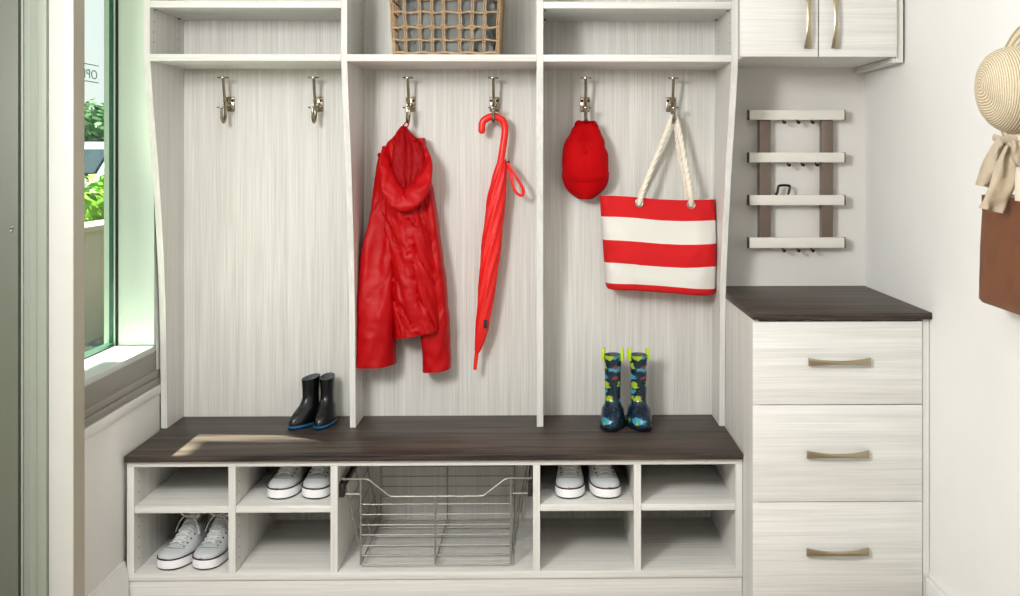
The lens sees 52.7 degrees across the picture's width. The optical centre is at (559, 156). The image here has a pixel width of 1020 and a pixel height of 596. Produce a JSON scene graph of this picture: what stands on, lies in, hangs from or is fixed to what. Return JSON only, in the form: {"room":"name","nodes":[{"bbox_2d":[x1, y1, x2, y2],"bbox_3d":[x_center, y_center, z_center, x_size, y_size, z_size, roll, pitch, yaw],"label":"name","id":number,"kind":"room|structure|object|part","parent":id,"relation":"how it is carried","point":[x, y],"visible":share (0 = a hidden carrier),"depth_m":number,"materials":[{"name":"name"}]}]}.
{"room":"mudroom","nodes":[
{"label":"mudroom","id":0,"kind":"room"},
{"bbox_2d":[85,238,162,568],"bbox_3d":[-1.393,0.125,3.153,0.158,2.450,0.771,0,0,-1],"label":"wall","id":1,"kind":"structure","parent":0,"point":[157,346],"depth_m":3.37,"materials":[{"name":"white paint"}]},
{"bbox_2d":[87,561,128,595],"bbox_3d":[-1.297,1.280,2.923,0.018,0.140,0.308,0,0,-1],"label":"baseboard","id":2,"kind":"structure","parent":1,"relation":"attached to","point":[116,583],"depth_m":3.00,"materials":[{"name":"white paint"}]},
{"bbox_2d":[85,0,159,426],"bbox_3d":[-1.396,-0.123,3.072,0.174,1.734,0.610,0,0,-1],"label":"window","id":3,"kind":"structure","parent":1,"relation":"in","point":[119,370],"depth_m":3.33,"materials":[{"name":"grey metal"}]},
{"bbox_3d":[-1.451,-0.179,3.060,0.027,1.582,0.587,0,0,-1],"label":"frame","id":4,"kind":"part","parent":3,"relation":"part of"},
{"bbox_3d":[-1.459,-0.179,3.341,0.036,1.582,0.024,0,0,-1],"label":"frame","id":5,"kind":"part","parent":3,"relation":"part of","materials":[{"name":"white plastic"}]},
{"bbox_2d":[85,384,160,595],"bbox_3d":[-1.309,0.983,3.071,0.008,0.474,0.605,0,0,-1],"label":"wall","id":6,"kind":"structure","parent":1,"relation":"attached to","point":[118,433],"depth_m":2.98,"materials":[{"name":"white paint"}]},
{"bbox_2d":[726,68,864,285],"bbox_3d":[-0.159,0.125,3.618,2.641,2.450,0.119,0,0,-1],"label":"wall","id":7,"kind":"structure","parent":0,"point":[757,88],"depth_m":3.58,"materials":[{"name":"grey paint"}]},
{"bbox_2d":[747,110,845,251],"bbox_3d":[0.811,0.082,3.541,0.334,0.488,0.066,0,0,-1],"label":"key rack","id":8,"kind":"object","parent":7,"relation":"attached to","point":[763,157],"visible":1,"depth_m":3.52,"materials":[{"name":"white wood"}]},
{"bbox_3d":[0.705,0.070,3.553,0.038,0.433,0.039,0,0,-1],"label":"post","id":9,"kind":"part","parent":8,"relation":"part of","materials":[{"name":"wood"}]},
{"bbox_2d":[775,184,790,194],"bbox_3d":[0.765,0.113,3.528,0.057,0.040,0.009,0,0,-1],"label":"clip","id":10,"kind":"object","parent":8,"relation":"on","point":[779,185],"visible":1,"depth_m":3.52,"materials":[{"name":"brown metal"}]},
{"bbox_3d":[0.812,0.294,3.527,0.326,0.036,0.016,0,0,-1],"label":"rail","id":11,"kind":"part","parent":8,"relation":"part of","materials":[{"name":"white wood"}]},
{"bbox_3d":[0.812,0.148,3.527,0.326,0.034,0.016,0,0,-1],"label":"rail","id":12,"kind":"part","parent":8,"relation":"part of","materials":[{"name":"white wood"}]},
{"bbox_3d":[0.812,0.002,3.527,0.326,0.034,0.016,0,0,-1],"label":"rail","id":13,"kind":"part","parent":8,"relation":"part of","materials":[{"name":"white wood"}]},
{"bbox_3d":[0.812,-0.144,3.527,0.326,0.034,0.016,0,0,-1],"label":"rail","id":14,"kind":"part","parent":8,"relation":"part of","materials":[{"name":"white wood"}]},
{"bbox_3d":[0.921,0.070,3.556,0.037,0.433,0.039,0,0,-1],"label":"post","id":15,"kind":"part","parent":8,"relation":"part of","materials":[{"name":"wood"}]},
{"bbox_2d":[865,0,1019,595],"bbox_3d":[1.159,0.125,0.700,0.100,2.450,5.761,0,0,-1],"label":"wall","id":16,"kind":"structure","parent":0,"point":[928,140],"depth_m":2.81,"materials":[{"name":"white paint"}]},
{"bbox_2d":[738,0,902,72],"bbox_3d":[0.802,-0.671,3.348,0.507,0.758,0.451,0,0,-1],"label":"upper cabinet","id":17,"kind":"object","parent":16,"relation":"attached to","point":[864,36],"visible":1,"depth_m":3.15,"materials":[{"name":"white laminate"}]},
{"bbox_3d":[0.672,-0.679,3.161,0.239,0.742,0.018,0,0,-1],"label":"door","id":18,"kind":"part","parent":17,"relation":"part of","materials":[{"name":"white laminate"}]},
{"bbox_3d":[0.756,-0.420,3.137,0.024,0.177,0.031,0,0,-1],"label":"handle","id":19,"kind":"part","parent":17,"relation":"part of","materials":[{"name":"metal"}]},
{"bbox_3d":[0.840,-0.420,3.139,0.024,0.177,0.031,0,0,-1],"label":"handle","id":20,"kind":"part","parent":17,"relation":"part of","materials":[{"name":"metal"}]},
{"bbox_3d":[0.915,-0.679,3.165,0.239,0.742,0.018,0,0,-1],"label":"door","id":21,"kind":"part","parent":17,"relation":"part of","materials":[{"name":"white laminate"}]},
{"bbox_3d":[1.040,-0.671,3.376,0.031,0.758,0.404,0,0,-1],"label":"panel","id":22,"kind":"part","parent":17,"relation":"part of","materials":[{"name":"white laminate"}]},
{"bbox_2d":[926,573,951,595],"bbox_3d":[1.107,1.275,0.394,0.016,0.150,5.152,0,0,-1],"label":"baseboard","id":23,"kind":"structure","parent":16,"relation":"attached to","point":[934,587],"depth_m":2.91,"materials":[{"name":"white paint"}]},
{"bbox_2d":[974,26,1019,213],"bbox_3d":[0.990,-0.091,2.332,0.163,0.430,0.346,0,0,-1],"label":"straw hat","id":24,"kind":"object","parent":16,"relation":"hanging from","point":[997,78],"visible":0.99,"depth_m":2.29,"materials":[{"name":"wicker"}]},
{"bbox_2d":[979,136,1019,314],"bbox_3d":[1.031,0.040,2.196,0.112,0.593,0.446,0,0,-1],"label":"shoulder bag","id":25,"kind":"object","parent":16,"relation":"hanging from","point":[999,271],"visible":0.85,"depth_m":2.27,"materials":[{"name":"brown leather"}]},
{"bbox_3d":[-0.652,1.400,0.729,3.721,0.100,5.880,0,0,-1],"label":"floor","id":26,"kind":"structure","parent":0,"visible":0},
{"bbox_2d":[127,459,741,595],"bbox_3d":[-0.376,1.131,3.324,1.849,0.439,0.460,0,0,-1],"label":"cubby","id":27,"kind":"object","parent":26,"relation":"on","point":[674,527],"visible":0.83,"depth_m":3.16,"materials":[{"name":"white laminate"}]},
{"bbox_3d":[-1.290,1.089,3.307,0.021,0.320,0.455,0,0,-1],"label":"panel","id":28,"kind":"part","parent":27,"relation":"part of","materials":[{"name":"white laminate"}]},
{"bbox_2d":[135,467,227,512],"bbox_3d":[-1.139,1.058,3.310,0.281,0.020,0.452,0,0,-1],"label":"shelf","id":29,"kind":"object","parent":27,"relation":"attached to","point":[182,489],"depth_m":3.20,"materials":[{"name":"white laminate"}]},
{"bbox_2d":[157,513,215,570],"bbox_3d":[-1.162,1.175,3.233,0.096,0.147,0.277,0,0,13],"label":"sneaker","id":30,"kind":"object","parent":27,"relation":"on","point":[177,554],"visible":0.84,"depth_m":3.17,"materials":[{"name":"white fabric"}]},
{"bbox_2d":[192,513,227,569],"bbox_3d":[-1.068,1.175,3.239,0.096,0.147,0.277,0,0,8],"label":"sneaker","id":31,"kind":"object","parent":27,"relation":"on","point":[212,552],"visible":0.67,"depth_m":3.16,"materials":[{"name":"white fabric"}]},
{"bbox_2d":[236,466,329,512],"bbox_3d":[-0.835,1.058,3.315,0.283,0.020,0.452,0,0,-1],"label":"shelf","id":32,"kind":"object","parent":27,"relation":"attached to","point":[254,499],"depth_m":3.12,"materials":[{"name":"white laminate"}]},
{"bbox_2d":[267,466,311,499],"bbox_3d":[-0.855,0.989,3.277,0.096,0.118,0.277,0,0,3],"label":"sneaker","id":33,"kind":"object","parent":27,"relation":"on","point":[287,482],"visible":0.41,"depth_m":3.18,"materials":[{"name":"white fabric"}]},
{"bbox_2d":[302,466,329,499],"bbox_3d":[-0.753,0.989,3.279,0.096,0.118,0.277,0,0,2],"label":"sneaker","id":34,"kind":"object","parent":27,"relation":"on","point":[316,485],"visible":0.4,"depth_m":3.17,"materials":[{"name":"white fabric"}]},
{"bbox_2d":[124,414,742,461],"bbox_3d":[-0.379,0.902,3.317,1.850,0.018,0.475,0,0,-1],"label":"seat","id":35,"kind":"object","parent":27,"relation":"on","point":[471,437],"visible":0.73,"depth_m":3.23,"materials":[{"name":"brown wood"}]},
{"bbox_2d":[287,373,319,430],"bbox_3d":[-0.848,0.812,3.414,0.064,0.163,0.145,0,0,30],"label":"rubber boot","id":36,"kind":"object","parent":35,"relation":"on","point":[303,417],"visible":0.91,"depth_m":3.41,"materials":[{"name":"black rubber"}]},
{"bbox_2d":[313,372,337,430],"bbox_3d":[-0.784,0.812,3.421,0.064,0.163,0.145,0,0,6],"label":"rubber boot","id":37,"kind":"object","parent":35,"relation":"on","point":[326,414],"visible":1,"depth_m":3.42,"materials":[{"name":"black rubber"}]},
{"bbox_2d":[143,0,737,427],"bbox_3d":[-0.375,-0.079,3.398,1.873,1.943,0.312,0,0,-1],"label":"hall tree","id":38,"kind":"object","parent":35,"relation":"on","point":[262,214],"visible":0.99,"depth_m":3.54,"materials":[{"name":"white laminate"}]},
{"bbox_3d":[-1.301,-0.079,3.382,0.020,1.942,0.306,0,0,-1],"label":"panel","id":39,"kind":"part","parent":38,"relation":"part of","materials":[{"name":"white laminate"}]},
{"bbox_2d":[216,76,234,123],"bbox_3d":[-1.134,-0.192,3.482,0.036,0.158,0.110,0,0,-1],"label":"coat hook","id":40,"kind":"object","parent":38,"relation":"attached to","point":[228,102],"visible":1,"depth_m":3.48,"materials":[{"name":"silver metal"}]},
{"bbox_2d":[150,1,340,20],"bbox_3d":[-0.992,-0.478,3.387,0.598,0.026,0.307,0,0,-1],"label":"shelf","id":41,"kind":"object","parent":38,"relation":"attached to","point":[163,10],"depth_m":3.30,"materials":[{"name":"white laminate"}]},
{"bbox_2d":[150,54,340,68],"bbox_3d":[-0.992,-0.313,3.386,0.598,0.022,0.308,0,0,-1],"label":"shelf","id":42,"kind":"object","parent":38,"relation":"attached to","point":[158,61],"depth_m":3.25,"materials":[{"name":"white laminate"}]},
{"bbox_3d":[-0.994,-0.079,3.542,0.598,1.943,0.004,0,0,-1],"label":"panel","id":43,"kind":"part","parent":38,"relation":"part of","materials":[{"name":"white laminate"}]},
{"bbox_2d":[308,76,322,123],"bbox_3d":[-0.831,-0.192,3.488,0.037,0.158,0.110,0,0,-1],"label":"coat hook","id":44,"kind":"object","parent":38,"relation":"attached to","point":[317,101],"visible":1,"depth_m":3.48,"materials":[{"name":"silver metal"}]},
{"bbox_2d":[357,120,450,372],"bbox_3d":[-0.522,0.298,3.444,0.306,0.851,0.203,0,0,-1],"label":"raincoat","id":45,"kind":"object","parent":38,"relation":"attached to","point":[402,284],"visible":1,"depth_m":3.41,"materials":[{"name":"red plastic"}]},
{"bbox_2d":[379,146,432,211],"bbox_3d":[-0.510,0.071,3.411,0.177,0.217,0.132,0,0,-1],"label":"hood","id":46,"kind":"object","parent":45,"relation":"attached to","point":[405,172],"depth_m":3.40,"materials":[{"name":"red fabric"}]},
{"bbox_2d":[402,77,415,123],"bbox_3d":[-0.514,-0.192,3.493,0.037,0.158,0.110,0,0,-1],"label":"coat hook","id":47,"kind":"object","parent":38,"relation":"attached to","point":[410,107],"visible":1,"depth_m":3.48,"materials":[{"name":"silver metal"}]},
{"bbox_2d":[347,54,536,69],"bbox_3d":[-0.375,-0.313,3.396,0.596,0.022,0.308,0,0,-1],"label":"shelf","id":48,"kind":"object","parent":38,"relation":"attached to","point":[354,61],"depth_m":3.28,"materials":[{"name":"white laminate"}]},
{"bbox_2d":[389,0,504,53],"bbox_3d":[-0.365,-0.448,3.394,0.360,0.247,0.289,0,0,-1],"label":"wicker basket","id":49,"kind":"object","parent":38,"relation":"on","point":[417,26],"visible":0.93,"depth_m":3.29,"materials":[{"name":"beige wicker"}]},
{"bbox_3d":[-0.378,-0.079,3.552,0.596,1.943,0.004,0,0,-1],"label":"panel","id":50,"kind":"part","parent":38,"relation":"part of","materials":[{"name":"white laminate"}]},
{"bbox_2d":[488,77,498,123],"bbox_3d":[-0.226,-0.192,3.498,0.036,0.158,0.110,0,0,-1],"label":"coat hook","id":51,"kind":"object","parent":38,"relation":"attached to","point":[494,101],"visible":1,"depth_m":3.49,"materials":[{"name":"silver metal"}]},
{"bbox_2d":[473,113,524,369],"bbox_3d":[-0.206,0.285,3.471,0.169,0.870,0.076,0,0,24],"label":"umbrella","id":52,"kind":"object","parent":51,"relation":"hanging from","point":[491,243],"visible":1,"depth_m":3.46,"materials":[{"name":"red fabric"}]},
{"bbox_3d":[-0.226,-0.059,3.481,0.103,0.182,0.024,0,0,-1],"label":"handle","id":53,"kind":"part","parent":52,"relation":"part of","materials":[{"name":"red plastic"}]},
{"bbox_2d":[580,77,590,123],"bbox_3d":[0.088,-0.192,3.503,0.036,0.158,0.110,0,0,-1],"label":"coat hook","id":54,"kind":"object","parent":38,"relation":"attached to","point":[585,107],"visible":1,"depth_m":3.49,"materials":[{"name":"silver metal"}]},
{"bbox_3d":[0.240,-0.079,3.562,0.596,1.943,0.004,0,0,-1],"label":"panel","id":55,"kind":"part","parent":38,"relation":"part of","materials":[{"name":"white laminate"}]},
{"bbox_2d":[543,2,730,20],"bbox_3d":[0.243,-0.478,3.407,0.596,0.026,0.307,0,0,-1],"label":"shelf","id":56,"kind":"object","parent":38,"relation":"attached to","point":[552,11],"depth_m":3.32,"materials":[{"name":"white laminate"}]},
{"bbox_2d":[543,55,730,69],"bbox_3d":[0.243,-0.313,3.406,0.596,0.022,0.308,0,0,-1],"label":"shelf","id":57,"kind":"object","parent":38,"relation":"attached to","point":[550,62],"depth_m":3.28,"materials":[{"name":"white laminate"}]},
{"bbox_2d":[666,77,678,123],"bbox_3d":[0.384,-0.192,3.508,0.036,0.158,0.110,0,0,-1],"label":"coat hook","id":58,"kind":"object","parent":38,"relation":"attached to","point":[671,107],"visible":1,"depth_m":3.50,"materials":[{"name":"silver metal"}]},
{"bbox_3d":[0.545,-0.079,3.412,0.034,1.942,0.306,0,0,-1],"label":"panel","id":59,"kind":"part","parent":38,"relation":"part of","materials":[{"name":"white laminate"}]},
{"bbox_2d":[600,348,625,431],"bbox_3d":[0.173,0.765,3.405,0.087,0.256,0.135,0,0,7],"label":"boot","id":60,"kind":"object","parent":35,"relation":"on","point":[612,419],"visible":1,"depth_m":3.40,"materials":[{"name":"rubber"}]},
{"bbox_2d":[626,348,652,431],"bbox_3d":[0.266,0.765,3.404,0.087,0.256,0.135,0,0,-10],"label":"boot","id":61,"kind":"object","parent":35,"relation":"on","point":[638,417],"visible":1,"depth_m":3.40,"materials":[{"name":"rubber"}]},
{"bbox_3d":[-0.376,0.920,3.322,1.849,0.018,0.455,0,0,-1],"label":"panel","id":62,"kind":"part","parent":27,"relation":"part of","materials":[{"name":"white laminate"}]},
{"bbox_3d":[-0.376,1.260,3.322,1.849,0.022,0.455,0,0,-1],"label":"panel","id":63,"kind":"part","parent":27,"relation":"part of","materials":[{"name":"white laminate"}]},
{"bbox_2d":[339,465,532,564],"bbox_3d":[-0.379,1.109,3.318,0.587,0.265,0.412,0,0,-1],"label":"wire basket","id":64,"kind":"object","parent":27,"relation":"on","point":[347,476],"visible":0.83,"depth_m":3.15,"materials":[{"name":"silver metal"}]},
{"bbox_3d":[-0.380,1.091,3.552,1.849,0.360,0.005,0,0,-1],"label":"panel","id":65,"kind":"part","parent":27,"relation":"part of","materials":[{"name":"white laminate"}]},
{"bbox_2d":[555,465,584,498],"bbox_3d":[0.029,0.989,3.282,0.096,0.118,0.277,0,0,-2],"label":"sneaker","id":66,"kind":"object","parent":27,"relation":"on","point":[569,479],"visible":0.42,"depth_m":3.18,"materials":[{"name":"white fabric"}]},
{"bbox_2d":[540,465,633,510],"bbox_3d":[0.078,1.058,3.330,0.283,0.020,0.452,0,0,-1],"label":"shelf","id":67,"kind":"object","parent":27,"relation":"attached to","point":[549,501],"depth_m":3.16,"materials":[{"name":"white laminate"}]},
{"bbox_2d":[586,465,620,498],"bbox_3d":[0.132,0.989,3.283,0.096,0.118,0.277,0,0,-7],"label":"sneaker","id":68,"kind":"object","parent":27,"relation":"on","point":[603,482],"visible":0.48,"depth_m":3.18,"materials":[{"name":"white fabric"}]},
{"bbox_2d":[641,464,734,509],"bbox_3d":[0.384,1.058,3.335,0.285,0.020,0.452,0,0,-1],"label":"shelf","id":69,"kind":"object","parent":27,"relation":"attached to","point":[663,486],"depth_m":3.25,"materials":[{"name":"white laminate"}]},
{"bbox_3d":[0.538,1.089,3.337,0.021,0.320,0.455,0,0,-1],"label":"panel","id":70,"kind":"part","parent":27,"relation":"part of","materials":[{"name":"white laminate"}]},
{"bbox_2d":[724,286,931,595],"bbox_3d":[0.807,0.899,3.256,0.518,0.902,0.636,0,0,-1],"label":"base cabinet","id":71,"kind":"object","parent":26,"relation":"on","point":[828,420],"depth_m":2.97,"materials":[{"name":"white laminate"}]},
{"bbox_3d":[0.807,0.458,3.264,0.518,0.019,0.620,0,0,-1],"label":"cabinet top","id":72,"kind":"part","parent":71,"relation":"part of","materials":[{"name":"brown wood"}]},
{"bbox_3d":[0.802,1.134,2.978,0.492,0.273,0.019,0,0,-1],"label":"drawer","id":73,"kind":"part","parent":71,"relation":"part of","materials":[{"name":"white laminate"}]},
{"bbox_3d":[0.798,1.135,2.953,0.179,0.024,0.031,0,0,-1],"label":"handle","id":74,"kind":"part","parent":71,"relation":"part of","materials":[{"name":"metal"}]},
{"bbox_3d":[0.802,0.856,2.978,0.492,0.278,0.019,0,0,-1],"label":"drawer","id":75,"kind":"part","parent":71,"relation":"part of","materials":[{"name":"white laminate"}]},
{"bbox_3d":[0.802,0.595,2.978,0.492,0.239,0.019,0,0,-1],"label":"drawer","id":76,"kind":"part","parent":71,"relation":"part of","materials":[{"name":"white laminate"}]},
{"bbox_3d":[0.799,0.855,2.953,0.179,0.024,0.031,0,0,-1],"label":"handle","id":77,"kind":"part","parent":71,"relation":"part of","materials":[{"name":"metal"}]},
{"bbox_3d":[0.804,0.589,2.953,0.179,0.024,0.031,0,0,-1],"label":"handle","id":78,"kind":"part","parent":71,"relation":"part of","materials":[{"name":"metal"}]},
{"bbox_3d":[1.055,0.909,3.278,0.019,0.882,0.599,0,0,-1],"label":"filler panel","id":79,"kind":"part","parent":71,"relation":"part of","materials":[{"name":"white laminate"}]},
{"bbox_3d":[-1.975,0.125,2.718,1.141,2.450,0.080,0,0,-1],"label":"wall","id":80,"kind":"structure","parent":0,"visible":0},
{"bbox_2d":[0,0,20,595],"bbox_3d":[-1.874,0.296,2.692,0.920,2.092,0.046,0,0,-1],"label":"door","id":81,"kind":"structure","parent":80,"relation":"in","point":[10,10],"depth_m":2.68,"materials":[{"name":"grey paint"}]},
{"bbox_2d":[21,0,29,595],"bbox_3d":[-1.395,0.125,2.693,0.021,2.450,0.028,0,0,-1],"label":"trim","id":82,"kind":"structure","parent":80,"relation":"attached to","point":[25,4],"depth_m":2.69,"materials":[{"name":"white paint"}]},
{"bbox_2d":[30,0,48,595],"bbox_3d":[-1.357,0.125,2.692,0.051,2.450,0.033,0,0,-1],"label":"trim","id":83,"kind":"structure","parent":80,"relation":"attached to","point":[39,9],"depth_m":2.68,"materials":[{"name":"white paint"}]},
{"bbox_2d":[49,0,73,595],"bbox_3d":[-1.306,0.125,2.695,0.064,2.450,0.012,0,0,-1],"label":"trim","id":84,"kind":"structure","parent":80,"relation":"attached to","point":[61,12],"depth_m":2.69,"materials":[{"name":"wood"}]},
{"bbox_2d":[74,0,84,595],"bbox_3d":[-1.386,0.125,2.729,0.223,2.450,0.077,0,0,-1],"label":"trim","id":85,"kind":"structure","parent":80,"relation":"attached to","point":[79,5],"depth_m":2.73,"materials":[{"name":"beige wood"}]},
{"label":"outside","id":86,"kind":"structure","parent":0,"visible":0},
{"bbox_2d":[85,337,103,351],"bbox_3d":[-10.452,1.450,27.331,60.000,0.100,65.000,0,0,-1],"label":"ground","id":87,"kind":"structure","parent":86,"point":[98,342],"depth_m":7.68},
{"bbox_2d":[85,220,103,343],"bbox_3d":[-3.668,0.960,8.941,0.280,0.880,10.000,0,0,-1],"label":"wall","id":88,"kind":"structure","parent":87,"relation":"on","point":[94,230],"depth_m":7.84,"materials":[{"name":"beige paint"}]},
{"bbox_2d":[85,172,103,221],"bbox_3d":[-4.361,0.759,9.713,1.064,1.305,8.065,0,0,-1],"label":"hedge","id":89,"kind":"object","parent":87,"relation":"on","point":[94,198],"visible":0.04,"depth_m":9.16,"materials":[{"name":"green plant"}]},
{"bbox_2d":[85,99,103,141],"bbox_3d":[-12.676,-0.101,27.269,3.675,3.002,7.070,0,0,-1],"label":"tree","id":90,"kind":"object","parent":87,"relation":"on","point":[94,119],"visible":0.1,"depth_m":26.05,"materials":[{"name":"green plant"}]},
{"bbox_2d":[85,142,103,189],"bbox_3d":[-7.423,0.580,16.495,1.740,1.640,4.530,0,0,-1],"label":"parked car","id":91,"kind":"object","parent":87,"relation":"on","point":[94,151],"visible":0.02,"depth_m":15.23,"materials":[{"name":"silver metal"}]}
]}

